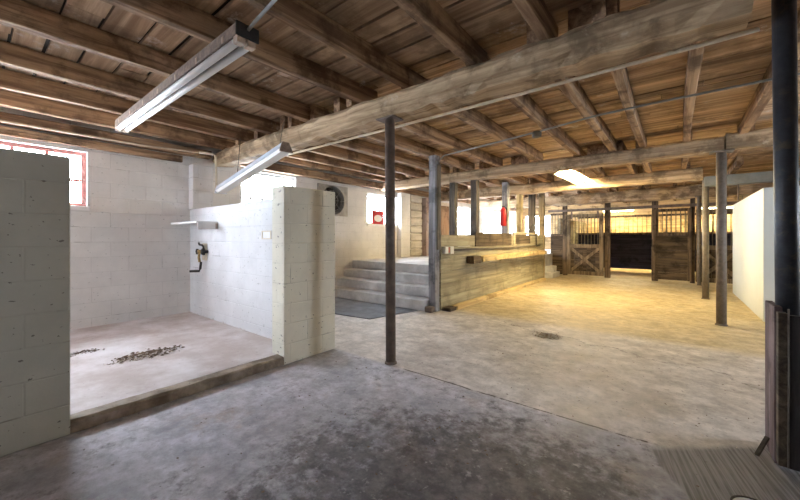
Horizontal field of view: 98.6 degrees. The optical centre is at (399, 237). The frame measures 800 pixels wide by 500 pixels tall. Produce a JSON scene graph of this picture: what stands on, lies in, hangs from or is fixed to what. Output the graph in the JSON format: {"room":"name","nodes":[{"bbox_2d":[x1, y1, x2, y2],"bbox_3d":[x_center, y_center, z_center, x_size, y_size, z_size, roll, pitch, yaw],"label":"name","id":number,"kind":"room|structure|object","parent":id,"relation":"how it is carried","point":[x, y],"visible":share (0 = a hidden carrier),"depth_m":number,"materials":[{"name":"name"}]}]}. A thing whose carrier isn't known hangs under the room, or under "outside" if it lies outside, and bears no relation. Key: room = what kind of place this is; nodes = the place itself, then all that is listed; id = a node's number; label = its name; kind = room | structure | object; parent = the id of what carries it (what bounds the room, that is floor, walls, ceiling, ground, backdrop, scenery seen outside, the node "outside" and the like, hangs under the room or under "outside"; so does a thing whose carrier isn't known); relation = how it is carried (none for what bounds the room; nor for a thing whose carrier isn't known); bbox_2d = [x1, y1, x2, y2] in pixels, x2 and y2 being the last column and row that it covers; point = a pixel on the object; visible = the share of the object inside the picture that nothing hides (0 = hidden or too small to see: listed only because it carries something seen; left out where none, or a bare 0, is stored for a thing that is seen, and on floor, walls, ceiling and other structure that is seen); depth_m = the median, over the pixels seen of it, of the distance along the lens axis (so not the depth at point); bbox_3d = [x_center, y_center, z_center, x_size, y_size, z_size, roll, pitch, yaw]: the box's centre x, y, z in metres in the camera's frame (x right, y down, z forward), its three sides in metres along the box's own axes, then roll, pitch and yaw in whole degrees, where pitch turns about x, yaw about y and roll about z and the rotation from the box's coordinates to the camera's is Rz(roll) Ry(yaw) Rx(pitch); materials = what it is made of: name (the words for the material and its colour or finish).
{"room":"farm building","nodes":[
{"label":"farm building","id":0,"kind":"room"},
{"bbox_2d":[0,148,69,456],"bbox_3d":[-2.702,0.367,1.584,0.200,1.765,1.700,0,0,39],"label":"wall","id":1,"kind":"structure","parent":0,"point":[34,187],"depth_m":2.06,"materials":[{"name":"white concrete"}]},
{"bbox_2d":[70,312,275,414],"bbox_3d":[-3.822,1.210,2.530,2.870,0.080,5.179,0,0,39],"label":"floor","id":2,"kind":"structure","parent":0,"point":[211,346],"depth_m":3.46,"materials":[{"name":"concrete"}]},
{"bbox_2d":[108,345,183,364],"bbox_3d":[-2.535,1.154,3.451,0.358,0.033,0.655,0,0,39],"label":"leaf litter","id":3,"kind":"object","parent":2,"relation":"on","point":[159,350],"visible":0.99,"depth_m":3.43,"materials":[{"name":"brown plant"}]},
{"bbox_2d":[190,199,271,338],"bbox_3d":[-2.177,0.400,4.660,2.780,1.700,0.200,0,0,39],"label":"wall","id":4,"kind":"structure","parent":0,"point":[233,286],"depth_m":4.54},
{"bbox_2d":[171,221,217,228],"bbox_3d":[-3.015,-0.180,5.021,0.940,0.100,0.279,0,0,39],"label":"wall shelf","id":5,"kind":"object","parent":4,"relation":"attached to","point":[200,224],"visible":1,"depth_m":4.77,"materials":[{"name":"white paint"}]},
{"bbox_2d":[189,242,207,272],"bbox_3d":[-2.946,0.283,5.027,0.270,0.441,0.193,0,0,39],"label":"water tap","id":6,"kind":"object","parent":4,"relation":"attached to","point":[203,251],"visible":1,"depth_m":5.03,"materials":[{"name":"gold metal"}]},
{"bbox_2d":[0,106,515,329],"bbox_3d":[-0.402,-0.250,9.283,0.220,3.000,20.400,0,0,39],"label":"wall","id":7,"kind":"structure","parent":0,"point":[128,260],"depth_m":4.95,"materials":[{"name":"white paint"}]},
{"bbox_2d":[0,141,89,210],"bbox_3d":[-4.676,-0.740,3.840,0.160,0.760,1.800,0,0,39],"label":"window","id":8,"kind":"structure","parent":7,"relation":"in","point":[73,206],"depth_m":4.43,"materials":[{"name":"red paint"}]},
{"bbox_2d":[0,112,211,162],"bbox_3d":[-4.804,-1.290,3.488,0.148,0.246,5.450,0,0,39],"label":"wall plate","id":9,"kind":"object","parent":7,"relation":"attached to","point":[4,130],"visible":0.98,"depth_m":4.45,"materials":[{"name":"brown wood"}]},
{"bbox_2d":[0,120,217,187],"bbox_3d":[-4.693,-1.054,3.450,0.250,0.548,5.325,0,0,42],"label":"conduit pipe","id":10,"kind":"object","parent":9,"relation":"attached to","point":[3,121],"visible":0.94,"depth_m":4.60,"materials":[{"name":"grey metal"}]},
{"bbox_2d":[189,164,212,208],"bbox_3d":[-3.182,-0.802,5.501,0.160,0.695,0.300,0,0,39],"label":"trim","id":11,"kind":"structure","parent":7,"relation":"attached to","point":[200,176],"depth_m":5.42,"materials":[{"name":"white paint"}]},
{"bbox_2d":[241,173,293,202],"bbox_3d":[-2.503,-0.880,6.558,0.160,0.680,1.160,0,0,39],"label":"window","id":12,"kind":"structure","parent":7,"relation":"in","point":[250,198],"depth_m":6.50,"materials":[{"name":"white paint"}]},
{"bbox_2d":[263,163,382,188],"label":"wall plate","id":13,"kind":"object","parent":7,"relation":"attached to","point":[293,171],"depth_m":7.30,"materials":[{"name":"brown wood"}]},
{"bbox_2d":[317,183,347,216],"bbox_3d":[-1.575,-0.840,7.775,0.230,0.680,0.860,0,0,39],"label":"exhaust fan","id":14,"kind":"object","parent":7,"relation":"attached to","point":[341,193],"visible":0.44,"depth_m":7.92,"materials":[{"name":"metal"}]},
{"bbox_2d":[367,194,397,226],"bbox_3d":[-0.495,-0.710,9.070,0.160,0.820,1.190,0,0,39],"label":"window","id":15,"kind":"structure","parent":7,"relation":"in","point":[371,195],"depth_m":8.87,"materials":[{"name":"white paint"}]},
{"bbox_2d":[372,210,383,223],"bbox_3d":[-0.578,-0.535,8.956,0.033,0.350,0.430,0,0,39],"label":"board","id":16,"kind":"object","parent":15,"relation":"on","point":[377,216],"visible":0.92,"depth_m":8.93,"materials":[{"name":"paint"}]},
{"bbox_2d":[397,192,409,256],"bbox_3d":[0.107,-0.360,9.631,0.140,1.780,0.420,0,0,39],"label":"pier","id":17,"kind":"object","parent":7,"relation":"attached to","point":[403,199],"visible":0.94,"depth_m":9.51,"materials":[{"name":"white paint"}]},
{"bbox_2d":[441,202,448,234],"bbox_3d":[1.246,-0.310,11.064,0.110,1.680,1.400,0,0,39],"label":"door","id":18,"kind":"structure","parent":7,"relation":"in","point":[444,206],"depth_m":11.31,"materials":[{"name":"brown wood"}]},
{"bbox_2d":[458,207,470,234],"bbox_3d":[2.190,-0.580,12.428,0.160,1.060,1.690,0,0,39],"label":"window","id":19,"kind":"structure","parent":7,"relation":"in","point":[459,208],"depth_m":12.77,"materials":[{"name":"white paint"}]},
{"bbox_2d":[212,0,753,167],"bbox_3d":[-0.578,-1.315,3.905,6.420,0.261,0.371,0,0,39],"label":"ceiling beam","id":20,"kind":"structure","parent":7,"relation":"attached to","point":[615,39],"depth_m":2.51,"materials":[{"name":"brown wood"}]},
{"bbox_2d":[334,97,346,112],"bbox_3d":[-0.685,-1.515,3.979,0.100,0.170,0.120,0,0,39],"label":"wood block","id":21,"kind":"object","parent":20,"relation":"on","point":[339,103],"visible":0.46,"depth_m":3.93,"materials":[{"name":"brown wood"}]},
{"bbox_2d":[287,28,759,155],"bbox_3d":[-0.109,-1.192,3.723,5.580,0.047,0.022,0,0,39],"label":"conduit pipe","id":22,"kind":"object","parent":20,"relation":"attached to","point":[756,29],"visible":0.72,"depth_m":2.57,"materials":[{"name":"grey metal"}]},
{"bbox_2d":[568,0,619,30],"bbox_3d":[1.330,-1.515,2.368,0.300,0.170,0.100,0,0,39],"label":"wood block","id":23,"kind":"object","parent":20,"relation":"on","point":[582,15],"visible":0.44,"depth_m":2.36,"materials":[{"name":"brown wood"}]},
{"bbox_2d":[483,211,499,232],"bbox_3d":[3.860,-0.570,14.518,0.160,1.040,1.940,0,0,39],"label":"window","id":24,"kind":"structure","parent":7,"relation":"in","point":[485,212],"depth_m":14.88,"materials":[{"name":"white paint"}]},
{"bbox_2d":[379,136,723,191],"bbox_3d":[2.036,-1.330,6.999,6.640,0.222,0.292,0,0,39],"label":"ceiling beam","id":25,"kind":"structure","parent":7,"relation":"attached to","point":[704,147],"depth_m":5.93,"materials":[{"name":"brown wood"}]},
{"bbox_2d":[395,188,428,197],"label":"wall plate","id":26,"kind":"object","parent":25,"relation":"attached to","point":[409,191],"depth_m":9.93,"materials":[{"name":"brown wood"}]},
{"bbox_2d":[515,155,529,163],"bbox_3d":[2.373,-1.515,6.732,0.300,0.170,0.100,0,0,39],"label":"wood block","id":27,"kind":"object","parent":25,"relation":"on","point":[522,159],"visible":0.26,"depth_m":6.68,"materials":[{"name":"brown wood"}]},
{"bbox_2d":[587,144,609,154],"bbox_3d":[3.412,-1.515,5.902,0.340,0.170,0.080,0,0,39],"label":"wood block","id":28,"kind":"object","parent":25,"relation":"on","point":[599,148],"visible":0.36,"depth_m":5.88,"materials":[{"name":"brown wood"}]},
{"bbox_2d":[441,167,702,200],"bbox_3d":[3.677,-1.320,9.132,6.540,0.282,0.294,0,0,39],"label":"ceiling beam","id":29,"kind":"structure","parent":7,"relation":"attached to","point":[689,174],"depth_m":8.16,"materials":[{"name":"brown wood"}]},
{"bbox_2d":[479,181,799,209],"bbox_3d":[7.017,-1.250,10.139,10.500,0.385,0.373,0,0,39],"label":"ceiling beam","id":30,"kind":"structure","parent":7,"relation":"attached to","point":[688,192],"depth_m":10.14,"materials":[{"name":"brown wood"}]},
{"bbox_2d":[272,185,334,364],"bbox_3d":[-1.021,0.365,3.703,0.220,1.770,0.650,0,0,39],"label":"wall pillar","id":31,"kind":"structure","parent":0,"point":[303,219],"depth_m":3.55,"materials":[{"name":"white concrete"}]},
{"bbox_2d":[0,268,799,499],"bbox_3d":[3.746,1.350,5.967,10.800,0.200,20.400,0,0,39],"label":"floor","id":32,"kind":"structure","parent":0,"point":[666,325],"depth_m":2.38,"materials":[{"name":"concrete"}]},
{"bbox_2d":[70,354,283,433],"bbox_3d":[-1.670,1.214,2.827,0.138,0.099,1.530,0,0,39],"label":"curb","id":33,"kind":"object","parent":32,"relation":"on","point":[92,417],"visible":0.98,"depth_m":2.61,"materials":[{"name":"concrete"}]},
{"bbox_2d":[335,297,417,318],"bbox_3d":[-1.045,1.244,6.180,2.450,0.011,1.250,0,0,39],"label":"rubber mat","id":34,"kind":"object","parent":32,"relation":"on","point":[346,307],"visible":0.5,"depth_m":5.96,"materials":[{"name":"grey rubber"}]},
{"bbox_2d":[335,260,439,310],"bbox_3d":[-0.309,0.889,7.083,2.668,0.719,1.000,0,0,39],"label":"concrete steps","id":35,"kind":"structure","parent":32,"relation":"on","point":[365,281],"depth_m":6.94,"materials":[{"name":"grey concrete"}]},
{"bbox_2d":[376,114,403,364],"bbox_3d":[-0.103,0.024,3.475,0.220,2.453,0.176,0,0,39],"label":"steel post","id":36,"kind":"object","parent":32,"relation":"on","point":[389,121],"visible":1,"depth_m":3.42,"materials":[{"name":"black metal"}]},
{"bbox_2d":[428,155,440,311],"bbox_3d":[0.594,-0.077,5.901,0.171,2.655,0.148,0,0,39],"label":"wooden post","id":37,"kind":"object","parent":32,"relation":"on","point":[434,167],"visible":0.97,"depth_m":5.84,"materials":[{"name":"grey wood"}]},
{"bbox_2d":[438,72,799,163],"bbox_3d":[2.239,-1.305,4.081,0.270,0.214,4.811,0,0,-44],"label":"conduit pipe","id":38,"kind":"object","parent":37,"relation":"attached to","point":[769,79],"visible":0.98,"depth_m":3.66,"materials":[{"name":"grey metal"}]},
{"bbox_2d":[176,361,698,497],"bbox_3d":[0.412,1.239,2.125,3.920,0.020,2.500,0,0,39],"label":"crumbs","id":39,"kind":"object","parent":32,"relation":"on","point":[335,361],"visible":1,"depth_m":2.10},
{"bbox_2d":[439,232,542,308],"bbox_3d":[2.518,0.540,8.249,0.112,1.380,5.906,0,0,39],"label":"wall","id":40,"kind":"structure","parent":32,"relation":"on","point":[458,284],"depth_m":7.25,"materials":[{"name":"brown wood"}]},
{"bbox_2d":[454,245,540,250],"bbox_3d":[2.532,0.217,8.148,0.032,0.037,5.110,0,0,39],"label":"ledge","id":41,"kind":"object","parent":40,"relation":"attached to","point":[529,245],"visible":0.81,"depth_m":7.48,"materials":[{"name":"beige wood"}]},
{"bbox_2d":[467,250,546,263],"bbox_3d":[2.802,0.440,8.373,0.200,0.180,4.620,0,0,39],"label":"wall shelf","id":42,"kind":"object","parent":40,"relation":"attached to","point":[470,259],"visible":1,"depth_m":7.55,"materials":[{"name":"brown wood"}]},
{"bbox_2d":[452,278,545,309],"bbox_3d":[2.605,1.215,8.095,0.122,0.070,5.300,0,0,38],"label":"plank","id":43,"kind":"object","parent":32,"relation":"on","point":[501,292],"visible":0.99,"depth_m":7.25,"materials":[{"name":"wood"}]},
{"bbox_2d":[538,193,544,277],"bbox_3d":[4.385,-0.080,10.640,0.161,2.660,0.157,0,0,39],"label":"wooden post","id":44,"kind":"object","parent":32,"relation":"on","point":[541,195],"visible":0.63,"depth_m":10.59,"materials":[{"name":"beige wood"}]},
{"bbox_2d":[545,265,559,277],"bbox_3d":[4.857,1.079,11.064,0.330,0.339,0.850,0,0,39],"label":"step block","id":45,"kind":"object","parent":32,"relation":"on","point":[551,271],"visible":0.89,"depth_m":11.00,"materials":[{"name":"concrete"}]},
{"bbox_2d":[551,213,562,273],"bbox_3d":[5.360,0.195,11.773,0.370,2.070,0.065,0,0,39],"label":"wall","id":46,"kind":"structure","parent":32,"relation":"on","point":[556,239],"depth_m":11.73,"materials":[{"name":"brown wood"}]},
{"bbox_2d":[562,206,567,274],"bbox_3d":[5.565,0.000,11.605,0.142,2.500,0.138,0,0,39],"label":"post","id":47,"kind":"object","parent":32,"relation":"on","point":[564,214],"visible":0.73,"depth_m":11.55,"materials":[{"name":"brown wood"}]},
{"bbox_2d":[604,203,610,277],"bbox_3d":[6.535,0.000,10.831,0.162,2.500,0.138,0,0,39],"label":"post","id":48,"kind":"object","parent":32,"relation":"on","point":[607,243],"visible":0.89,"depth_m":10.79,"materials":[{"name":"brown wood"}]},
{"bbox_2d":[548,201,738,212],"bbox_3d":[7.101,-0.910,10.205,5.150,0.080,0.050,0,0,39],"label":"door track","id":49,"kind":"object","parent":48,"relation":"attached to","point":[732,202],"visible":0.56,"depth_m":10.21,"materials":[{"name":"metal"}]},
{"bbox_2d":[567,211,603,275],"bbox_3d":[5.993,0.168,11.164,1.060,2.065,0.075,0,0,39],"label":"door","id":50,"kind":"structure","parent":49,"relation":"hanging from","point":[582,259],"depth_m":11.15,"materials":[{"name":"brown wood"}]},
{"bbox_2d":[651,208,691,281],"bbox_3d":[7.671,0.185,9.736,0.895,2.030,0.090,0,0,39],"label":"door","id":51,"kind":"structure","parent":49,"relation":"hanging from","point":[662,244],"depth_m":9.72,"materials":[{"name":"brown wood"}]},
{"bbox_2d":[696,208,732,283],"bbox_3d":[8.504,0.168,9.157,0.950,2.065,0.075,0,0,39],"label":"door","id":52,"kind":"structure","parent":49,"relation":"hanging from","point":[712,248],"depth_m":9.22,"materials":[{"name":"brown wood"}]},
{"bbox_2d":[690,198,694,282],"bbox_3d":[8.127,0.000,9.557,0.113,2.500,0.138,0,0,39],"label":"post","id":53,"kind":"object","parent":32,"relation":"on","point":[692,200],"visible":0.7,"depth_m":9.49,"materials":[{"name":"brown wood"}]},
{"bbox_2d":[695,196,701,285],"bbox_3d":[7.915,0.070,9.100,0.180,2.360,0.144,0,0,39],"label":"steel post","id":54,"kind":"object","parent":32,"relation":"on","point":[698,197],"visible":0.8,"depth_m":9.08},
{"bbox_2d":[701,179,709,299],"bbox_3d":[6.271,0.025,7.060,0.200,2.450,0.160,0,0,39],"label":"steel post","id":55,"kind":"object","parent":32,"relation":"on","point":[705,190],"visible":0.82,"depth_m":7.02,"materials":[{"name":"metal"}]},
{"bbox_2d":[703,169,799,186],"bbox_3d":[7.786,-1.150,5.848,3.940,0.200,0.200,0,0,39],"label":"steel beam","id":56,"kind":"structure","parent":55,"relation":"attached to","point":[767,176],"depth_m":6.63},
{"bbox_2d":[709,149,734,325],"bbox_3d":[4.615,0.005,4.940,0.260,2.490,0.208,0,0,39],"label":"steel post","id":57,"kind":"object","parent":32,"relation":"on","point":[721,157],"visible":1,"depth_m":4.90,"materials":[{"name":"grey metal"}]},
{"bbox_2d":[724,123,799,149],"bbox_3d":[6.145,-1.360,3.716,3.840,0.242,0.273,0,0,39],"label":"ceiling beam","id":58,"kind":"structure","parent":57,"relation":"on","point":[758,138],"depth_m":4.69,"materials":[{"name":"brown wood"}]},
{"bbox_2d":[754,436,769,455],"bbox_3d":[2.089,1.200,1.985,0.114,0.092,0.018,0,0,-20],"label":"stick","id":59,"kind":"object","parent":32,"relation":"on","point":[765,440],"visible":1,"depth_m":1.98,"materials":[{"name":"brown wood"}]},
{"bbox_2d":[765,300,799,471],"bbox_3d":[2.339,0.815,1.821,0.520,0.870,0.314,0,0,39],"label":"guard","id":60,"kind":"object","parent":32,"relation":"on","point":[782,329],"visible":0.95,"depth_m":1.85,"materials":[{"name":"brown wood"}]},
{"bbox_2d":[771,0,799,315],"bbox_3d":[2.139,-0.089,1.921,0.240,2.682,0.224,0,0,39],"label":"steel post","id":61,"kind":"object","parent":32,"relation":"on","point":[783,12],"visible":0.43,"depth_m":1.89,"materials":[{"name":"black metal"}]},
{"bbox_2d":[0,0,799,198],"bbox_3d":[3.752,-1.627,5.979,10.494,0.041,20.026,0,0,39],"label":"ceiling","id":62,"kind":"structure","parent":0,"point":[497,26],"depth_m":3.28,"materials":[{"name":"brown wood"}]},
{"bbox_2d":[0,89,235,149],"bbox_3d":[-4.507,-1.520,3.488,0.104,0.189,5.780,0,0,39],"label":"joist","id":63,"kind":"object","parent":62,"relation":"attached to","point":[8,99],"visible":0.82,"depth_m":4.30,"materials":[{"name":"brown wood"}]},
{"bbox_2d":[0,68,253,141],"bbox_3d":[-3.962,-1.520,3.052,0.092,0.189,5.780,0,0,39],"label":"joist","id":64,"kind":"object","parent":62,"relation":"attached to","point":[10,80],"visible":0.84,"depth_m":3.81,"materials":[{"name":"brown wood"}]},
{"bbox_2d":[0,40,279,133],"bbox_3d":[-3.431,-1.520,2.627,0.106,0.190,5.780,0,0,39],"label":"joist","id":65,"kind":"object","parent":62,"relation":"attached to","point":[12,55],"visible":0.83,"depth_m":3.32,"materials":[{"name":"brown wood"}]},
{"bbox_2d":[115,19,258,132],"bbox_3d":[-2.212,-1.363,3.260,3.054,0.131,0.160,0,0,39],"label":"strip light","id":66,"kind":"object","parent":65,"relation":"attached to","point":[234,42],"visible":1,"depth_m":2.77,"materials":[{"name":"white metal"}]},
{"bbox_2d":[233,34,244,46],"bbox_3d":[-1.077,-1.327,2.305,0.060,0.059,0.058,0,0,39],"label":"socket","id":67,"kind":"object","parent":66,"relation":"attached to","point":[238,39],"depth_m":2.29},
{"bbox_2d":[244,39,255,51],"bbox_3d":[-1.030,-1.327,2.362,0.060,0.059,0.058,0,0,39],"label":"socket","id":68,"kind":"object","parent":66,"relation":"attached to","point":[250,44],"depth_m":2.34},
{"bbox_2d":[247,0,276,30],"bbox_3d":[-0.643,-1.406,1.942,0.038,0.047,1.039,0,0,-45],"label":"power cable","id":69,"kind":"object","parent":66,"relation":"attached to","point":[272,2],"visible":1,"depth_m":2.16,"materials":[{"name":"grey metal"}]},
{"bbox_2d":[214,122,292,193],"bbox_3d":[-2.080,-1.062,4.748,1.804,0.759,0.184,0,0,39],"label":"strip light","id":70,"kind":"object","parent":65,"relation":"hanging from","point":[283,149],"visible":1,"depth_m":4.57,"materials":[{"name":"white metal"}]},
{"bbox_2d":[216,149,289,192],"bbox_3d":[-2.073,-0.882,4.742,1.727,0.388,0.164,0,0,39],"label":"diffuser","id":71,"kind":"object","parent":70,"relation":"attached to","point":[272,156],"depth_m":4.62,"materials":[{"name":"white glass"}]},
{"bbox_2d":[0,0,309,121],"bbox_3d":[-2.789,-1.520,2.115,0.103,0.188,5.780,0,0,39],"label":"joist","id":72,"kind":"object","parent":62,"relation":"attached to","point":[20,15],"visible":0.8,"depth_m":2.74,"materials":[{"name":"brown wood"}]},
{"bbox_2d":[101,0,377,102],"bbox_3d":[-2.165,-1.520,1.616,0.092,0.189,5.784,0,0,41],"label":"joist","id":73,"kind":"object","parent":62,"relation":"attached to","point":[178,15],"visible":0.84,"depth_m":2.74,"materials":[{"name":"brown wood"}]},
{"bbox_2d":[236,140,405,179],"bbox_3d":[-1.212,-1.520,6.973,0.105,0.191,4.220,0,0,39],"label":"joist","id":74,"kind":"object","parent":62,"relation":"attached to","point":[307,156],"visible":0.46,"depth_m":6.91,"materials":[{"name":"brown wood"}]},
{"bbox_2d":[243,0,408,88],"bbox_3d":[-1.618,-1.519,1.178,0.093,0.190,5.780,0,0,39],"label":"joist","id":75,"kind":"object","parent":62,"relation":"attached to","point":[297,14],"visible":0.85,"depth_m":2.55,"materials":[{"name":"brown wood"}]},
{"bbox_2d":[279,156,384,181],"bbox_3d":[-1.562,-1.520,7.253,0.111,0.190,4.220,0,0,39],"label":"joist","id":76,"kind":"object","parent":62,"relation":"attached to","point":[285,159],"visible":0.41,"depth_m":7.28,"materials":[{"name":"brown wood"}]},
{"bbox_2d":[254,131,424,177],"bbox_3d":[-0.759,-1.520,6.611,0.123,0.189,4.220,0,0,39],"label":"joist","id":77,"kind":"object","parent":62,"relation":"attached to","point":[331,151],"visible":0.66,"depth_m":6.49,"materials":[{"name":"brown wood"}]},
{"bbox_2d":[280,116,449,173],"bbox_3d":[-0.235,-1.520,6.192,0.113,0.190,4.220,0,0,39],"label":"joist","id":78,"kind":"object","parent":62,"relation":"attached to","point":[358,145],"visible":0.56,"depth_m":5.92,"materials":[{"name":"brown wood"}]},
{"bbox_2d":[310,104,474,170],"bbox_3d":[0.257,-1.520,5.799,0.116,0.188,4.220,0,0,39],"label":"joist","id":79,"kind":"object","parent":62,"relation":"attached to","point":[316,111],"visible":0.68,"depth_m":5.67,"materials":[{"name":"brown wood"}]},
{"bbox_2d":[346,99,502,166],"bbox_3d":[0.757,-1.520,5.399,0.103,0.190,4.220,0,0,39],"label":"joist","id":80,"kind":"object","parent":62,"relation":"attached to","point":[421,129],"visible":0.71,"depth_m":5.30,"materials":[{"name":"brown wood"}]},
{"bbox_2d":[392,0,486,65],"bbox_3d":[-1.079,-1.520,0.748,0.104,0.190,5.780,0,0,39],"label":"joist","id":81,"kind":"object","parent":62,"relation":"attached to","point":[429,14],"visible":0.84,"depth_m":2.45,"materials":[{"name":"brown wood"}]},
{"bbox_2d":[401,68,542,161],"bbox_3d":[1.367,-1.519,4.912,0.122,0.187,4.220,0,0,39],"label":"joist","id":82,"kind":"object","parent":62,"relation":"attached to","point":[476,119],"visible":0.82,"depth_m":4.66,"materials":[{"name":"brown wood"}]},
{"bbox_2d":[453,167,505,186],"bbox_3d":[2.083,-1.521,8.692,0.115,0.189,2.820,0,0,39],"label":"joist","id":83,"kind":"object","parent":62,"relation":"attached to","point":[497,182],"visible":0.39,"depth_m":9.03,"materials":[{"name":"brown wood"}]},
{"bbox_2d":[479,161,528,184],"bbox_3d":[2.591,-1.519,8.286,0.125,0.188,2.820,0,0,39],"label":"joist","id":84,"kind":"object","parent":62,"relation":"attached to","point":[519,179],"visible":0.46,"depth_m":8.54,"materials":[{"name":"brown wood"}]},
{"bbox_2d":[465,56,581,156],"bbox_3d":[1.890,-1.520,4.494,0.100,0.189,4.220,0,0,39],"label":"joist","id":85,"kind":"object","parent":62,"relation":"attached to","point":[525,103],"visible":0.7,"depth_m":4.35,"materials":[{"name":"brown wood"}]},
{"bbox_2d":[511,156,553,181],"bbox_3d":[3.099,-1.520,7.880,0.111,0.189,2.820,0,0,39],"label":"joist","id":86,"kind":"object","parent":62,"relation":"attached to","point":[547,177],"visible":0.43,"depth_m":8.31,"materials":[{"name":"brown wood"}]},
{"bbox_2d":[512,0,558,40],"bbox_3d":[-0.635,-1.520,0.392,0.101,0.190,5.780,0,0,39],"label":"joist","id":87,"kind":"object","parent":62,"relation":"attached to","point":[536,13],"visible":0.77,"depth_m":2.31,"materials":[{"name":"brown wood"}]},
{"bbox_2d":[526,22,616,151],"bbox_3d":[2.296,-1.520,4.169,0.114,0.188,4.220,0,0,39],"label":"joist","id":88,"kind":"object","parent":62,"relation":"attached to","point":[573,91],"visible":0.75,"depth_m":3.84,"materials":[{"name":"brown wood"}]},
{"bbox_2d":[554,170,593,183],"bbox_3d":[3.878,-1.449,7.558,0.440,0.322,1.751,0,0,41],"label":"strip light","id":89,"kind":"object","parent":62,"relation":"hanging from","point":[572,176],"visible":0.88,"depth_m":7.44,"materials":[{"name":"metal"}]},
{"bbox_2d":[573,150,605,177],"bbox_3d":[3.997,-1.520,7.162,0.123,0.190,2.820,0,0,39],"label":"joist","id":90,"kind":"object","parent":62,"relation":"attached to","point":[600,172],"visible":0.37,"depth_m":7.54,"materials":[{"name":"brown wood"}]},
{"bbox_2d":[592,0,646,147],"bbox_3d":[2.616,-1.520,3.913,0.105,0.190,4.220,0,0,39],"label":"joist","id":91,"kind":"object","parent":62,"relation":"attached to","point":[599,7],"visible":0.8,"depth_m":3.43,"materials":[{"name":"brown wood"}]},
{"bbox_2d":[617,140,636,173],"bbox_3d":[4.490,-1.520,6.768,0.108,0.189,2.820,0,0,39],"label":"joist","id":92,"kind":"object","parent":62,"relation":"attached to","point":[632,168],"visible":0.5,"depth_m":6.44,"materials":[{"name":"brown wood"}]},
{"bbox_2d":[683,39,705,141],"bbox_3d":[3.030,-1.521,3.582,0.106,0.188,4.220,0,0,39],"label":"joist","id":93,"kind":"object","parent":62,"relation":"attached to","point":[695,56],"visible":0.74,"depth_m":3.21,"materials":[{"name":"brown wood"}]},
{"bbox_2d":[727,155,743,174],"bbox_3d":[7.581,-1.520,7.882,0.118,0.189,3.020,0,0,39],"label":"joist","id":94,"kind":"object","parent":62,"relation":"attached to","point":[738,161],"visible":0.6,"depth_m":6.97,"materials":[{"name":"brown wood"}]},
{"bbox_2d":[727,124,754,166],"bbox_3d":[5.676,-1.519,5.820,0.110,0.190,2.820,0,0,39],"label":"joist","id":95,"kind":"object","parent":62,"relation":"attached to","point":[730,156],"visible":0.27,"depth_m":6.04,"materials":[{"name":"brown wood"}]},
{"bbox_2d":[737,8,799,133],"bbox_3d":[3.498,-1.520,3.208,0.110,0.190,4.220,0,0,39],"label":"joist","id":96,"kind":"object","parent":62,"relation":"attached to","point":[762,95],"visible":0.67,"depth_m":3.68,"materials":[{"name":"brown wood"}]},
{"bbox_2d":[363,249,551,268],"bbox_3d":[3.500,0.890,11.825,2.700,0.720,11.155,0,0,39],"label":"platform","id":97,"kind":"object","parent":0,"point":[548,257],"visible":0.14,"depth_m":8.89,"materials":[{"name":"concrete"}]},
{"bbox_2d":[420,198,428,255],"bbox_3d":[0.718,-0.335,10.347,0.314,1.730,0.167,0,0,39],"label":"wall timber","id":98,"kind":"structure","parent":97,"relation":"on","point":[425,201],"depth_m":10.24,"materials":[{"name":"wood"}]},
{"bbox_2d":[449,182,457,258],"bbox_3d":[1.194,-0.350,7.674,0.151,1.760,0.147,0,0,39],"label":"wooden post","id":99,"kind":"object","parent":97,"relation":"on","point":[453,187],"visible":0.65,"depth_m":7.62,"materials":[{"name":"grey wood"}]},
{"bbox_2d":[470,180,479,234],"bbox_3d":[1.600,-0.350,7.350,0.153,1.760,0.148,0,0,39],"label":"wooden post","id":100,"kind":"object","parent":97,"relation":"on","point":[475,207],"visible":0.68,"depth_m":7.29,"materials":[{"name":"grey wood"}]},
{"bbox_2d":[502,182,509,232],"bbox_3d":[2.683,-0.440,8.738,0.161,1.940,0.148,0,0,39],"label":"wooden post","id":101,"kind":"object","parent":97,"relation":"on","point":[505,185],"visible":0.57,"depth_m":8.69,"materials":[{"name":"grey wood"}]},
{"bbox_2d":[500,206,506,225],"bbox_3d":[2.591,-0.550,8.622,0.148,0.500,0.148,0,0,-6],"label":"fire extinguisher","id":102,"kind":"object","parent":101,"relation":"attached to","point":[503,212],"visible":1,"depth_m":8.56,"materials":[{"name":"red paint"}]},
{"bbox_2d":[516,194,522,234],"bbox_3d":[3.287,-0.330,9.445,0.162,1.720,0.158,0,0,39],"label":"wooden post","id":103,"kind":"object","parent":97,"relation":"on","point":[519,198],"visible":0.57,"depth_m":9.39,"materials":[{"name":"beige wood"}]},
{"bbox_2d":[528,194,535,243],"bbox_3d":[3.947,-0.440,10.287,0.182,1.940,0.157,0,0,39],"label":"wooden post","id":104,"kind":"object","parent":97,"relation":"on","point":[531,198],"visible":0.56,"depth_m":10.23,"materials":[{"name":"brown wood"}]},
{"bbox_2d":[523,195,749,248],"bbox_3d":[10.059,-0.250,13.864,10.400,3.000,0.220,0,0,39],"label":"wall","id":105,"kind":"structure","parent":0,"point":[646,211],"depth_m":14.11,"materials":[{"name":"beige paint"}]},
{"bbox_2d":[558,218,585,243],"bbox_3d":[6.821,-0.077,13.489,0.050,1.194,4.390,0,0,39],"label":"wall","id":106,"kind":"structure","parent":105,"relation":"attached to","point":[559,219],"depth_m":13.32,"materials":[{"name":"beige paint"}]},
{"bbox_2d":[577,212,732,271],"bbox_3d":[8.939,0.145,12.343,4.650,1.970,0.065,0,0,39],"label":"wall","id":107,"kind":"structure","parent":0,"point":[628,250],"depth_m":12.62,"materials":[{"name":"brown wood"}]},
{"bbox_2d":[733,186,799,321],"bbox_3d":[7.834,0.250,5.452,3.370,2.000,3.500,0,0,39],"label":"wall partition","id":108,"kind":"structure","parent":0,"point":[753,216],"depth_m":5.63,"materials":[{"name":"white paint"}]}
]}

